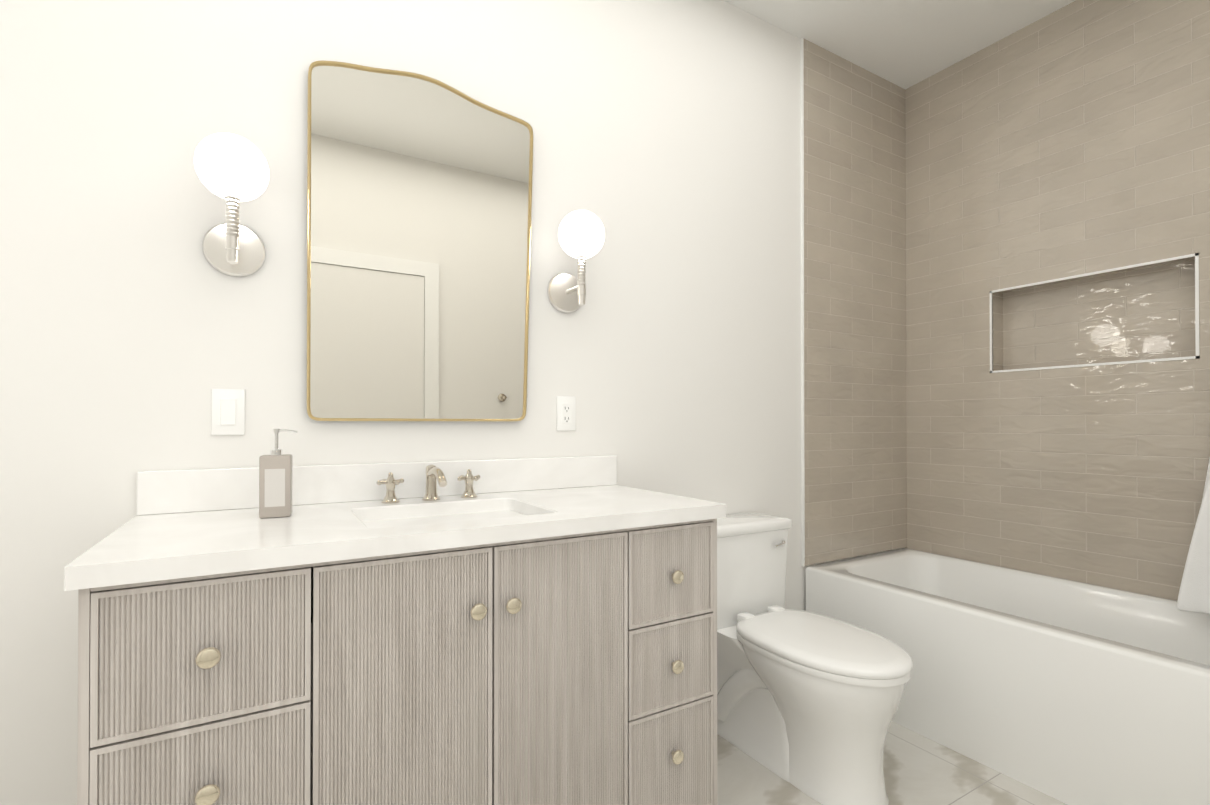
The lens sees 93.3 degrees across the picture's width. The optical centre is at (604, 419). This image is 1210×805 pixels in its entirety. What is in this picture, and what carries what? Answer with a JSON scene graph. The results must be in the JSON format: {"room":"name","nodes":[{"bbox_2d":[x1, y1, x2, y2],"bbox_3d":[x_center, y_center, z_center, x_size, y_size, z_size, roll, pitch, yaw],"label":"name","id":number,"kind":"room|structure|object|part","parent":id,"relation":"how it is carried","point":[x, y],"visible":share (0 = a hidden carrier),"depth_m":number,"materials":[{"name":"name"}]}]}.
{"room":"bathroom","nodes":[
{"label":"bathroom","id":0,"kind":"room"},
{"bbox_2d":[0,0,904,804],"bbox_3d":[-0.246,-0.275,1.901,4.428,2.800,0.100,0,0,-31],"label":"wall","id":1,"kind":"structure","parent":0,"point":[136,326],"depth_m":1.51,"materials":[{"name":"white paint"}]},
{"bbox_2d":[211,389,244,434],"bbox_3d":[-0.939,-0.020,1.424,0.070,0.115,0.010,0,0,-31],"label":"switch plate","id":2,"kind":"object","parent":1,"relation":"attached to","point":[227,411],"visible":1,"depth_m":1.42,"materials":[{"name":"white plastic"}]},
{"bbox_2d":[194,133,268,276],"bbox_3d":[-0.883,-0.513,1.356,0.148,0.303,0.188,0,0,-31],"label":"sconce","id":3,"kind":"object","parent":1,"relation":"attached to","point":[232,169],"visible":1,"depth_m":1.33,"materials":[{"name":"white glass"}]},
{"bbox_3d":[-0.873,-0.591,1.339,0.148,0.148,0.148,0,0,-31],"label":"globe","id":4,"kind":"part","parent":3,"relation":"part of"},
{"bbox_2d":[306,60,532,420],"bbox_3d":[-0.510,-0.496,1.670,0.640,1.000,0.026,0,0,-31],"label":"mirror","id":5,"kind":"object","parent":1,"relation":"attached to","point":[419,198],"visible":1,"depth_m":1.64,"materials":[{"name":"gold metal"}]},
{"bbox_2d":[557,396,575,430],"bbox_3d":[-0.129,-0.022,1.905,0.070,0.115,0.008,0,0,-31],"label":"electrical outlet plate","id":6,"kind":"object","parent":1,"relation":"attached to","point":[566,413],"visible":1,"depth_m":1.90,"materials":[{"name":"white plastic"}]},
{"bbox_2d":[547,210,604,312],"bbox_3d":[-0.084,-0.510,1.829,0.148,0.303,0.188,0,0,-31],"label":"sconce","id":7,"kind":"object","parent":1,"relation":"attached to","point":[581,234],"visible":1,"depth_m":1.79,"materials":[{"name":"white glass"}]},
{"bbox_3d":[-0.074,-0.587,1.813,0.148,0.148,0.148,0,0,-31],"label":"globe","id":8,"kind":"part","parent":7,"relation":"part of"},
{"bbox_2d":[800,37,804,565],"bbox_3d":[0.862,-0.517,2.494,0.006,2.306,0.012,0,0,-31],"label":"trim","id":9,"kind":"structure","parent":1,"relation":"attached to","point":[802,306],"depth_m":2.49,"materials":[{"name":"white"}]},
{"bbox_2d":[804,39,906,565],"bbox_3d":[1.190,-0.516,2.689,0.754,2.306,0.010,0,0,-31],"label":"wall tile","id":10,"kind":"structure","parent":1,"relation":"attached to","point":[855,440],"depth_m":2.67,"materials":[{"name":"beige tile"}]},
{"bbox_2d":[717,721,1066,804],"bbox_3d":[0.302,1.169,0.966,4.428,0.100,2.250,0,0,-31],"label":"floor","id":11,"kind":"structure","parent":0,"point":[919,769],"depth_m":1.78,"materials":[{"name":"tile"}]},
{"bbox_2d":[64,455,725,804],"bbox_3d":[-0.384,0.621,1.420,1.306,1.002,0.572,0,0,-31],"label":"bathroom vanity","id":12,"kind":"object","parent":11,"relation":"on","point":[531,631],"visible":1,"depth_m":1.17,"materials":[{"name":"grey wood"}]},
{"bbox_2d":[64,455,725,590],"bbox_3d":[-0.385,0.240,1.423,1.306,0.240,0.570,0,0,-31],"label":"countertop","id":13,"kind":"structure","parent":12,"relation":"on","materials":[{"name":"white stone"}]},
{"bbox_2d":[259,428,297,517],"bbox_3d":[-0.751,0.120,1.318,0.075,0.202,0.059,0,0,-25],"label":"soap dispenser","id":14,"kind":"object","parent":13,"relation":"on","point":[275,482],"visible":1,"depth_m":1.29,"materials":[{"name":"beige plastic"}]},
{"bbox_2d":[377,464,479,503],"bbox_3d":[-0.462,0.174,1.558,0.291,0.098,0.169,0,0,-31],"label":"faucet","id":15,"kind":"object","parent":13,"relation":"on","point":[434,474],"depth_m":1.58,"materials":[{"name":"gold metal"}]},
{"bbox_2d":[717,512,912,804],"bbox_3d":[0.631,0.748,1.906,0.412,0.755,0.766,0,0,-31],"label":"toilet","id":16,"kind":"object","parent":11,"relation":"on","point":[808,703],"visible":0.96,"depth_m":1.77,"materials":[{"name":"white ceramic"}]},
{"bbox_3d":[0.651,0.462,2.125,0.067,0.022,0.020,0,0,-31],"label":"lever","id":17,"kind":"part","parent":16,"relation":"part of","materials":[{"name":"silver metal"}]},
{"bbox_3d":[0.686,0.704,1.814,0.384,0.054,0.552,0,0,-31],"label":"seat","id":18,"kind":"part","parent":16,"relation":"part of","materials":[{"name":"white plastic"}]},
{"bbox_2d":[806,548,1209,804],"bbox_3d":[1.624,0.880,1.948,0.752,0.490,1.688,0,0,-31],"label":"bathtub","id":19,"kind":"object","parent":11,"relation":"on","point":[1068,692],"visible":0.88,"depth_m":1.84,"materials":[{"name":"white ceramic"}]},
{"bbox_2d":[724,0,1075,89],"bbox_3d":[0.302,-1.731,0.985,4.428,0.100,2.250,0,0,-31],"label":"ceiling","id":20,"kind":"structure","parent":0,"point":[905,44],"depth_m":2.43,"materials":[{"name":"white paint"}]},
{"bbox_2d":[905,0,1209,600],"bbox_3d":[2.039,-0.273,2.191,0.200,2.800,1.730,0,0,-31],"label":"wall tiles","id":21,"kind":"structure","parent":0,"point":[1071,139],"depth_m":2.31,"materials":[{"name":"beige tile"}]},
{"bbox_2d":[990,253,1199,372],"bbox_3d":[1.884,-0.393,2.259,0.007,0.365,0.663,0,0,-31],"label":"trim","id":22,"kind":"structure","parent":21,"relation":"attached to","point":[1196,256],"depth_m":2.16,"materials":[{"name":"white"}]},
{"bbox_2d":[1177,458,1209,613],"bbox_3d":[2.113,0.186,1.680,0.167,0.883,0.592,0,0,-31],"label":"towel","id":23,"kind":"object","parent":21,"relation":"attached to","point":[1194,594],"visible":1,"depth_m":1.86,"materials":[{"name":"white fabric"}]}
]}

